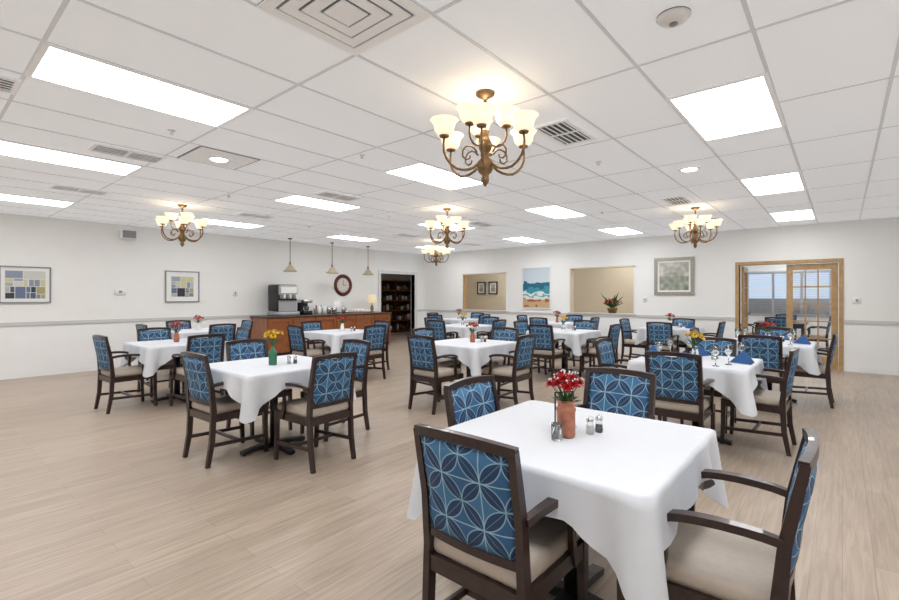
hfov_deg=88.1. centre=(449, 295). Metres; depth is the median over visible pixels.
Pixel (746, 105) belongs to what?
ceiling light panel
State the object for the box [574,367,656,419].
dining chair
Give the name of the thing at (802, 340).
folded napkin
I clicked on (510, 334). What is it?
dining chair
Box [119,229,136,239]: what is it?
wall speaker
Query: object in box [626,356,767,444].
dining table
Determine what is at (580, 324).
dining chair
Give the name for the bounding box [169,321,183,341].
flower vase
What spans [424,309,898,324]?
trim rail
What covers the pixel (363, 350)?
dining chair
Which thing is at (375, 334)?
dining chair
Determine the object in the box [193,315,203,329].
flower vase
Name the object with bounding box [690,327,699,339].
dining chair
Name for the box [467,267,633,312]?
wall
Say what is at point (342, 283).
wall clock
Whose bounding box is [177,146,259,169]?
recessed light
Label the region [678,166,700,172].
recessed light
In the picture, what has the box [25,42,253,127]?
ceiling light panel
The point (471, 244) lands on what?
ceiling vent
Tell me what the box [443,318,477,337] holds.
dining table
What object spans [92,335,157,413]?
dining chair
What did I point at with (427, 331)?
dining chair
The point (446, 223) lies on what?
chandelier
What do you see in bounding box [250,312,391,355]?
counter
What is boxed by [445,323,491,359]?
dining table
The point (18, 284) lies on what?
picture
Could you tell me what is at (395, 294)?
shelving unit
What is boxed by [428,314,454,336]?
dining chair
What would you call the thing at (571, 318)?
dining chair
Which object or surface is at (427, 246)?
ceiling light panel
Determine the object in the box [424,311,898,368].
wainscoting
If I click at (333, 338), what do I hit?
dining table
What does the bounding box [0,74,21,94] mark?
ceiling vent
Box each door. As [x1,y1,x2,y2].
[741,266,750,334]
[786,263,837,369]
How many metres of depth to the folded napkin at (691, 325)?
8.81 m
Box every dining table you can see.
[120,338,226,402]
[171,328,235,338]
[209,355,355,456]
[304,329,363,357]
[406,400,728,599]
[435,338,515,384]
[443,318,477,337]
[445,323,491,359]
[526,328,600,374]
[528,321,572,347]
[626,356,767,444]
[635,326,706,347]
[723,338,822,402]
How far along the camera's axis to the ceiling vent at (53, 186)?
5.92 m
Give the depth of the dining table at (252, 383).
3.81 m
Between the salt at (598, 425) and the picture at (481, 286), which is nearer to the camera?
the salt at (598, 425)
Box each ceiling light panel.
[0,140,144,175]
[0,193,75,207]
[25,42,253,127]
[193,218,264,228]
[272,194,362,211]
[327,235,379,241]
[383,162,482,190]
[416,221,476,230]
[416,245,452,249]
[502,237,546,242]
[522,205,587,218]
[597,227,642,235]
[665,72,784,141]
[738,171,806,195]
[768,209,815,221]
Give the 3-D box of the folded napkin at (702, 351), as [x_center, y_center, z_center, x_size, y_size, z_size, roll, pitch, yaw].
[2.550,0.554,4.798,0.220,0.120,0.180,0,0,44]
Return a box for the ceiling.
[0,0,898,254]
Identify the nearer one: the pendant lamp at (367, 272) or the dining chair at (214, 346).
the dining chair at (214, 346)
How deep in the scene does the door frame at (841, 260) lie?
8.69 m
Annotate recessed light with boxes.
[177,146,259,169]
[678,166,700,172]
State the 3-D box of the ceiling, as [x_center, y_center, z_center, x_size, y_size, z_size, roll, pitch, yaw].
[-0.047,-1.420,8.589,16.040,0.100,21.340,0,0,40]
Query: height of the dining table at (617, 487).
0.765 m
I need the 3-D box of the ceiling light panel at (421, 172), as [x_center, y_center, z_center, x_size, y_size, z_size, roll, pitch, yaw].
[-0.140,-1.364,5.362,0.585,0.012,1.170,0,0,40]
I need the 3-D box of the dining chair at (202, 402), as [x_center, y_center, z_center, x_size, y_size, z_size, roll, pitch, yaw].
[-1.954,0.923,4.038,0.501,0.920,0.574,0,0,38]
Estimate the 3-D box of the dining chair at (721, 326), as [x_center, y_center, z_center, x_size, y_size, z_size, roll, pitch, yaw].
[4.786,0.923,8.651,0.574,0.920,0.501,0,0,41]
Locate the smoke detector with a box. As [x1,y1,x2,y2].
[656,6,691,28]
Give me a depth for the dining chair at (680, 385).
3.86 m
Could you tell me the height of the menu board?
0.319 m
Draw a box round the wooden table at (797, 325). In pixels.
[753,321,808,335]
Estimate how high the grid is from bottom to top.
0.005 m
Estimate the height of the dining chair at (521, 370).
0.920 m
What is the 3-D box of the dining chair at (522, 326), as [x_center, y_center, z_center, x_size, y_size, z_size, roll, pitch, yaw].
[1.539,0.923,8.671,0.574,0.920,0.501,0,0,42]
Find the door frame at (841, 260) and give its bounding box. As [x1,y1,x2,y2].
[735,258,843,370]
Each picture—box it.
[0,265,50,302]
[165,270,199,301]
[477,282,485,293]
[489,281,497,293]
[654,256,693,294]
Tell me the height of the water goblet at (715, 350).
0.170 m
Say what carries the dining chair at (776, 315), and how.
on the floor
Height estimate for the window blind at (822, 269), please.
1.240 m
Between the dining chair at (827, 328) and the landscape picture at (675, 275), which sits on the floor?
the dining chair at (827, 328)
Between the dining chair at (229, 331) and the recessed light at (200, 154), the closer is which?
the recessed light at (200, 154)
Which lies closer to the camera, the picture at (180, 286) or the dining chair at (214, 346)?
the dining chair at (214, 346)
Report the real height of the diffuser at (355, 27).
0.021 m
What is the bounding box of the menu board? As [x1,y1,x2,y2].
[333,301,340,312]
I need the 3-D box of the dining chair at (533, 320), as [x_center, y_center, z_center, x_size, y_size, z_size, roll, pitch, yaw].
[2.107,0.923,10.364,0.501,0.920,0.574,0,0,41]
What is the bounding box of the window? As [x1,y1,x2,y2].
[748,271,830,316]
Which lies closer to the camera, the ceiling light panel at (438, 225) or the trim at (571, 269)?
the ceiling light panel at (438, 225)
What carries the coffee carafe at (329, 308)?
on the counter
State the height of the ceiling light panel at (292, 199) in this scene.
0.012 m
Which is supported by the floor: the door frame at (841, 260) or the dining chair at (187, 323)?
the dining chair at (187, 323)
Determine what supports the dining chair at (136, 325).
on the floor
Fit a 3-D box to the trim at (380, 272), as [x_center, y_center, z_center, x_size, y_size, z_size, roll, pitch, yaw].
[-1.652,0.305,14.521,0.190,2.150,1.630,0,0,40]
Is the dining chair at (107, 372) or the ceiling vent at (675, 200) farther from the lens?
the ceiling vent at (675, 200)
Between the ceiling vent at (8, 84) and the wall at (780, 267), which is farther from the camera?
the wall at (780, 267)
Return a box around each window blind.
[748,269,830,314]
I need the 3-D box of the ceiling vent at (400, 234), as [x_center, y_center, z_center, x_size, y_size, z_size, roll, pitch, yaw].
[-0.953,-1.357,10.415,0.300,0.016,0.580,0,0,40]
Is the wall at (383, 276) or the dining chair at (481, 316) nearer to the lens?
the dining chair at (481, 316)
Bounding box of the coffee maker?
[297,300,312,314]
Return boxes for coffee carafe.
[317,306,321,313]
[322,306,326,313]
[327,306,331,313]
[332,306,336,313]
[341,306,346,312]
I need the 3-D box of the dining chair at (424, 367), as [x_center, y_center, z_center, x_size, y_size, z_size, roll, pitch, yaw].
[-0.176,0.923,5.723,0.501,0.920,0.574,0,0,43]
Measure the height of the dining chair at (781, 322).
0.920 m
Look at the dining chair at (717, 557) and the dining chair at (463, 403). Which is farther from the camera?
the dining chair at (463, 403)
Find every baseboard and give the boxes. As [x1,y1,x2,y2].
[0,361,137,379]
[447,336,898,375]
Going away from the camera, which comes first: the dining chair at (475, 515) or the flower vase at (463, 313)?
the dining chair at (475, 515)
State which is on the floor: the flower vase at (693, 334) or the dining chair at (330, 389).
the dining chair at (330, 389)
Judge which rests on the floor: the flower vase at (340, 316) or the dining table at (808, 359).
the dining table at (808, 359)
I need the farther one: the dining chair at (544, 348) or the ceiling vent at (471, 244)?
the ceiling vent at (471, 244)
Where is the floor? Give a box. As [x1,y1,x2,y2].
[0,330,898,599]
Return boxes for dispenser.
[268,284,299,315]
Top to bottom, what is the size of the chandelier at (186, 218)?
0.635 m
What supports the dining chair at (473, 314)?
on the floor
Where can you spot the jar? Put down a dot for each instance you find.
(556, 427)
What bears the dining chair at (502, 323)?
on the floor
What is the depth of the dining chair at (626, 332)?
9.43 m
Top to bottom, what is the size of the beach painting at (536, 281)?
1.140 m
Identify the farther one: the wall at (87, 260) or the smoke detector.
the wall at (87, 260)
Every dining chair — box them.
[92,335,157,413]
[135,324,148,380]
[136,327,184,396]
[166,320,190,369]
[169,334,225,410]
[180,351,268,468]
[208,323,235,340]
[225,339,291,439]
[234,327,250,343]
[240,320,252,342]
[274,352,357,473]
[287,325,329,356]
[300,339,370,441]
[301,321,330,351]
[349,324,386,378]
[368,320,389,369]
[407,335,463,414]
[412,327,460,394]
[413,423,588,599]
[424,317,454,338]
[427,320,460,363]
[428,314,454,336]
[443,375,537,583]
[468,314,489,335]
[471,312,483,318]
[473,327,518,389]
[475,316,498,338]
[476,319,506,339]
[481,334,535,404]
[513,320,551,372]
[517,315,527,322]
[528,324,567,379]
[529,317,558,359]
[559,315,582,346]
[566,320,595,371]
[568,317,599,356]
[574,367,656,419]
[579,324,620,376]
[594,338,661,420]
[617,428,818,599]
[619,318,646,363]
[645,351,714,429]
[646,322,679,351]
[672,318,694,352]
[680,337,736,433]
[687,321,725,352]
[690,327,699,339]
[720,347,798,455]
[738,335,787,414]
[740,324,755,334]
[756,327,791,363]
[763,317,785,329]
[775,314,796,340]
[783,333,837,408]
[800,316,830,353]
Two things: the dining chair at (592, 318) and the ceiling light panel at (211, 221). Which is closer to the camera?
the ceiling light panel at (211, 221)
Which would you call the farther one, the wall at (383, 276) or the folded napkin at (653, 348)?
the wall at (383, 276)
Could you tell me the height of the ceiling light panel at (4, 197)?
0.012 m
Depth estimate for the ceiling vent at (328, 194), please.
6.30 m
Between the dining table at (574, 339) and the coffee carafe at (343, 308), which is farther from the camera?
the coffee carafe at (343, 308)
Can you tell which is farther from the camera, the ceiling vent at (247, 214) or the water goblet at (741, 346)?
the ceiling vent at (247, 214)
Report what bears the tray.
on the counter
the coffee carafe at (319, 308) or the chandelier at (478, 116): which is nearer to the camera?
the chandelier at (478, 116)
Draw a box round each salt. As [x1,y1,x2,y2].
[586,415,602,434]
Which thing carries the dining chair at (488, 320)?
on the floor
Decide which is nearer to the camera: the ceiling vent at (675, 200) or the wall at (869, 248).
the ceiling vent at (675, 200)
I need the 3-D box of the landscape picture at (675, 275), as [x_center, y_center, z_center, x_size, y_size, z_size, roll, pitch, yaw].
[5.012,-0.440,10.393,0.830,0.840,0.030,0,0,40]
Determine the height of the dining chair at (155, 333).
0.920 m
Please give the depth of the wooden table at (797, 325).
10.61 m
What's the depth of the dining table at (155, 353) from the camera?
5.78 m
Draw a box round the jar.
[551,422,562,441]
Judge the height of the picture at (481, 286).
0.440 m
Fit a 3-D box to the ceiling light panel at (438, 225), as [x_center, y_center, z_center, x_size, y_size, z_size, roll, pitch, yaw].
[-0.042,-1.364,9.102,0.585,0.012,1.170,0,0,40]
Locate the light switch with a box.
[853,297,860,303]
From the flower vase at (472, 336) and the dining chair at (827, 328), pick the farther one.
the dining chair at (827, 328)
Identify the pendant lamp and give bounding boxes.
[283,238,297,271]
[326,242,338,273]
[362,246,373,274]
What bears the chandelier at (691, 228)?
hanging from the ceiling
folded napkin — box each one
[643,345,658,356]
[685,322,694,327]
[689,345,710,355]
[730,350,754,364]
[794,335,810,344]
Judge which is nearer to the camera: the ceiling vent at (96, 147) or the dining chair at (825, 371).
the ceiling vent at (96, 147)
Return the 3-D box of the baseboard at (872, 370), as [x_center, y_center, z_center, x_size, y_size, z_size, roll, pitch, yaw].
[4.059,1.325,11.210,12.870,0.110,0.016,0,0,40]
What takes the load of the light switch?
attached to the wall at (869, 248)
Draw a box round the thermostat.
[114,289,125,294]
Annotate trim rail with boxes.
[0,309,423,326]
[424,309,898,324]
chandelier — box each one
[155,204,208,246]
[421,240,450,265]
[425,208,469,248]
[430,89,538,186]
[669,207,723,247]
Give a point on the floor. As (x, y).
(95, 504)
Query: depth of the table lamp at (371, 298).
13.11 m
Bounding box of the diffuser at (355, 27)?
[257,0,431,55]
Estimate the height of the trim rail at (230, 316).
0.060 m
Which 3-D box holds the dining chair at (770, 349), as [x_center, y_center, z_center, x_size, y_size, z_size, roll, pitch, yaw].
[3.844,0.923,5.711,0.501,0.920,0.574,0,0,40]
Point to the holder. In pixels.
(561, 391)
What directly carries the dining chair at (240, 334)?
on the floor
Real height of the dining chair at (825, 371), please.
0.920 m
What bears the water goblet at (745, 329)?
on the dining table at (808, 359)
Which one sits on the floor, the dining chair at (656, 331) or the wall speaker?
the dining chair at (656, 331)
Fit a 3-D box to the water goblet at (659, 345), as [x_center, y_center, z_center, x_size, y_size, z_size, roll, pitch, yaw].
[2.034,0.529,4.513,0.068,0.170,0.068,0,0,40]
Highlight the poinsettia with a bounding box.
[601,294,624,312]
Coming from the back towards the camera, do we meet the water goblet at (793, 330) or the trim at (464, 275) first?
the trim at (464, 275)
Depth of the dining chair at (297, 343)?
7.46 m
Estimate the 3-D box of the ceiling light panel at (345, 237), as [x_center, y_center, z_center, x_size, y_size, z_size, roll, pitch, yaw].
[-2.276,-1.364,10.990,0.585,0.012,1.170,0,0,40]
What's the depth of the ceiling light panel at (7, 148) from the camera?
4.63 m
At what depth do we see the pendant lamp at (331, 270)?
11.90 m
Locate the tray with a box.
[345,309,369,312]
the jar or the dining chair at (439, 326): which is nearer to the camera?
the jar
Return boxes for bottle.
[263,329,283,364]
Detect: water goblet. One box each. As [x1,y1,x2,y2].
[655,341,662,355]
[667,337,673,351]
[711,346,719,366]
[724,345,732,364]
[735,329,740,341]
[737,342,745,351]
[743,327,747,334]
[787,331,793,344]
[791,329,796,341]
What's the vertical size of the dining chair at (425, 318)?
0.920 m
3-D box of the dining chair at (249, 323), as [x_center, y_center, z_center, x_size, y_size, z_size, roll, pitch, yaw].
[-4.103,0.923,8.859,0.501,0.920,0.574,0,0,42]
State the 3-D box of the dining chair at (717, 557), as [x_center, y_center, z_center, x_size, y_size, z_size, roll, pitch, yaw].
[0.952,0.923,1.658,0.574,0.920,0.501,0,0,38]
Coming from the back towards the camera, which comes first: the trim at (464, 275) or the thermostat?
the trim at (464, 275)
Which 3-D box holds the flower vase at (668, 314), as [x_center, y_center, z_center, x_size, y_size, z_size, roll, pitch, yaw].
[4.311,0.469,9.058,0.190,0.290,0.200,0,0,-29]
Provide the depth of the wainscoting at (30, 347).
8.24 m
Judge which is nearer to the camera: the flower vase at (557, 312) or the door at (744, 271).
the door at (744, 271)
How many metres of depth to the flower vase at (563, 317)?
8.32 m
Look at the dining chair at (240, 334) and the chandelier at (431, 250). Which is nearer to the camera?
the dining chair at (240, 334)
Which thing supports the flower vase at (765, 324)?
on the dining table at (808, 359)
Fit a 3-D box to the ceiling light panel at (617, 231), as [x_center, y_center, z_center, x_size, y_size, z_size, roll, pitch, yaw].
[3.617,-1.364,9.807,0.585,0.012,1.170,0,0,40]
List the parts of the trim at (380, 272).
door casing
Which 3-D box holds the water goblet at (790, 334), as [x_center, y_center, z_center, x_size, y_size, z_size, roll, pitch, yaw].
[4.278,0.529,5.837,0.068,0.170,0.068,0,0,40]
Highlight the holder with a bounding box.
[554,391,576,427]
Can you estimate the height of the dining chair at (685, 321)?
0.920 m
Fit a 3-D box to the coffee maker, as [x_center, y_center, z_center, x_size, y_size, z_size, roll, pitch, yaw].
[-3.595,0.275,11.548,0.320,0.370,0.260,0,0,40]
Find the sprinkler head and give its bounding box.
[167,129,175,134]
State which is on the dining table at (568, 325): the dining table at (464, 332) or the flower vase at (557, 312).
the flower vase at (557, 312)
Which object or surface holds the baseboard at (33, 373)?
attached to the wall at (87, 260)
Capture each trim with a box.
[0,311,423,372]
[378,270,416,333]
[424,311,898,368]
[461,272,506,311]
[568,265,635,314]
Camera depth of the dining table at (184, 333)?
7.94 m
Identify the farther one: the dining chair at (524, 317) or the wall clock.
the wall clock
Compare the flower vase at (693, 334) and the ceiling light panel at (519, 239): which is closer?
the flower vase at (693, 334)
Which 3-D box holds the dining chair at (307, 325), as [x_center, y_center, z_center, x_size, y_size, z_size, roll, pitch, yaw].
[-2.388,0.923,8.564,0.574,0.920,0.501,0,0,38]
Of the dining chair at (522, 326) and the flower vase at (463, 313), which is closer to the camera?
the dining chair at (522, 326)
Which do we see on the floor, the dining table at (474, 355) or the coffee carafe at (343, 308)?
the dining table at (474, 355)
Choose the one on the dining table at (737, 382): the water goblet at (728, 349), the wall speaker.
the water goblet at (728, 349)
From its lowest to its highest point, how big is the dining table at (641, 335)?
0.765 m
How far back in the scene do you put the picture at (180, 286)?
9.74 m
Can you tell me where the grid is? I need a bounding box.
[0,0,898,252]
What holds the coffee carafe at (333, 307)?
on the counter
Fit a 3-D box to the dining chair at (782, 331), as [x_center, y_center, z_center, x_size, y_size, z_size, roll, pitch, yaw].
[4.689,0.923,6.757,0.501,0.920,0.574,0,0,40]
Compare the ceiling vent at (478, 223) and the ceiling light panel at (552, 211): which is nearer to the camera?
the ceiling light panel at (552, 211)
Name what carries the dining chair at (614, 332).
on the floor
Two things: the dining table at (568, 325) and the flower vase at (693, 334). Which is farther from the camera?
the dining table at (568, 325)
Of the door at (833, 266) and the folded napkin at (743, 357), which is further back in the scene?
the door at (833, 266)
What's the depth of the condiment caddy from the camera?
11.96 m
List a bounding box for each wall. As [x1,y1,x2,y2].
[0,213,423,334]
[381,274,409,280]
[424,217,898,328]
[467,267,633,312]
[740,262,838,346]
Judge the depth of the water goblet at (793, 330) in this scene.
6.21 m
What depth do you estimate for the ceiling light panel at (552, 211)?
7.58 m
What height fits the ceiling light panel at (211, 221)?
0.012 m
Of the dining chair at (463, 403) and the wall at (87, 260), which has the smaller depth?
the dining chair at (463, 403)
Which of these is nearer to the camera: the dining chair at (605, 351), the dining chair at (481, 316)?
the dining chair at (605, 351)
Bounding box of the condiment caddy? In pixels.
[314,305,321,313]
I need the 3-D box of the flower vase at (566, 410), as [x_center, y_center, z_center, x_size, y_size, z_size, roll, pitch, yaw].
[0.511,0.467,2.041,0.169,0.293,0.177,0,0,40]
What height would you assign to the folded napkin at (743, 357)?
0.120 m
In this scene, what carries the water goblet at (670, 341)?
on the dining table at (737, 382)
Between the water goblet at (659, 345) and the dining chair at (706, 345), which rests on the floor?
the dining chair at (706, 345)
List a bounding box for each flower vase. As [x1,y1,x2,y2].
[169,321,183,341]
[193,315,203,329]
[338,315,346,330]
[458,312,466,324]
[466,322,478,341]
[546,369,584,438]
[553,311,560,321]
[558,315,567,329]
[665,313,674,322]
[684,330,705,354]
[759,321,775,335]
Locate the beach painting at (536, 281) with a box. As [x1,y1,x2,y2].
[522,266,550,308]
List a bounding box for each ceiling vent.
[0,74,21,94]
[48,183,109,195]
[86,142,167,163]
[235,212,276,218]
[313,191,360,201]
[393,233,420,237]
[460,243,481,245]
[469,221,496,226]
[533,118,595,146]
[660,195,693,204]
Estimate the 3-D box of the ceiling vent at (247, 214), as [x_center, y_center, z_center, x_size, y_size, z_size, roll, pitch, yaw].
[-3.271,-1.357,7.857,0.300,0.016,0.580,0,0,40]
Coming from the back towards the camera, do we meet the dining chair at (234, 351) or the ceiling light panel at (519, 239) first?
the ceiling light panel at (519, 239)
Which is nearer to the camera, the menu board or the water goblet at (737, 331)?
the water goblet at (737, 331)
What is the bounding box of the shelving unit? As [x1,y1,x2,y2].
[381,280,410,331]
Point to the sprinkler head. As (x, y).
(170, 130)
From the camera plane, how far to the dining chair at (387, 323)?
8.66 m
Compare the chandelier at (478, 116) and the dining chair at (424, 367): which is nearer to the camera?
the chandelier at (478, 116)
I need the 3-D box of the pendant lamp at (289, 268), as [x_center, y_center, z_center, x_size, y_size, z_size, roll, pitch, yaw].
[-3.778,-0.975,11.022,0.336,0.790,0.340,0,0,40]
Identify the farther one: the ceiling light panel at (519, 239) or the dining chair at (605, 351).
the ceiling light panel at (519, 239)
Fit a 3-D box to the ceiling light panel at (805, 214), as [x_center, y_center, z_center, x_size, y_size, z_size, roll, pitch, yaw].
[5.851,-1.364,7.919,0.585,0.012,1.170,0,0,40]
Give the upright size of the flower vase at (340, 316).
0.282 m
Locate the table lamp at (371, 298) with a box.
[367,295,376,311]
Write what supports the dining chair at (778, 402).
on the floor
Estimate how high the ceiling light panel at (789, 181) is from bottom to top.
0.012 m
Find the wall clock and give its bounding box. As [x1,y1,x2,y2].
[334,274,351,295]
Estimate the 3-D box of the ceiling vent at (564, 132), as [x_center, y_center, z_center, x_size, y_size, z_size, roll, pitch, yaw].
[0.965,-1.357,3.884,0.300,0.016,0.580,0,0,40]
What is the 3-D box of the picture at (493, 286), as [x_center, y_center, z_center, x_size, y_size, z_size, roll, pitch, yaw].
[1.508,-0.280,16.116,0.360,0.440,0.030,0,0,40]
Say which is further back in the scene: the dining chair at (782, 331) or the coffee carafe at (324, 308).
the coffee carafe at (324, 308)
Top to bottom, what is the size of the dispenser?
0.725 m
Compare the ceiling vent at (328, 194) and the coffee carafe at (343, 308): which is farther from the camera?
the coffee carafe at (343, 308)

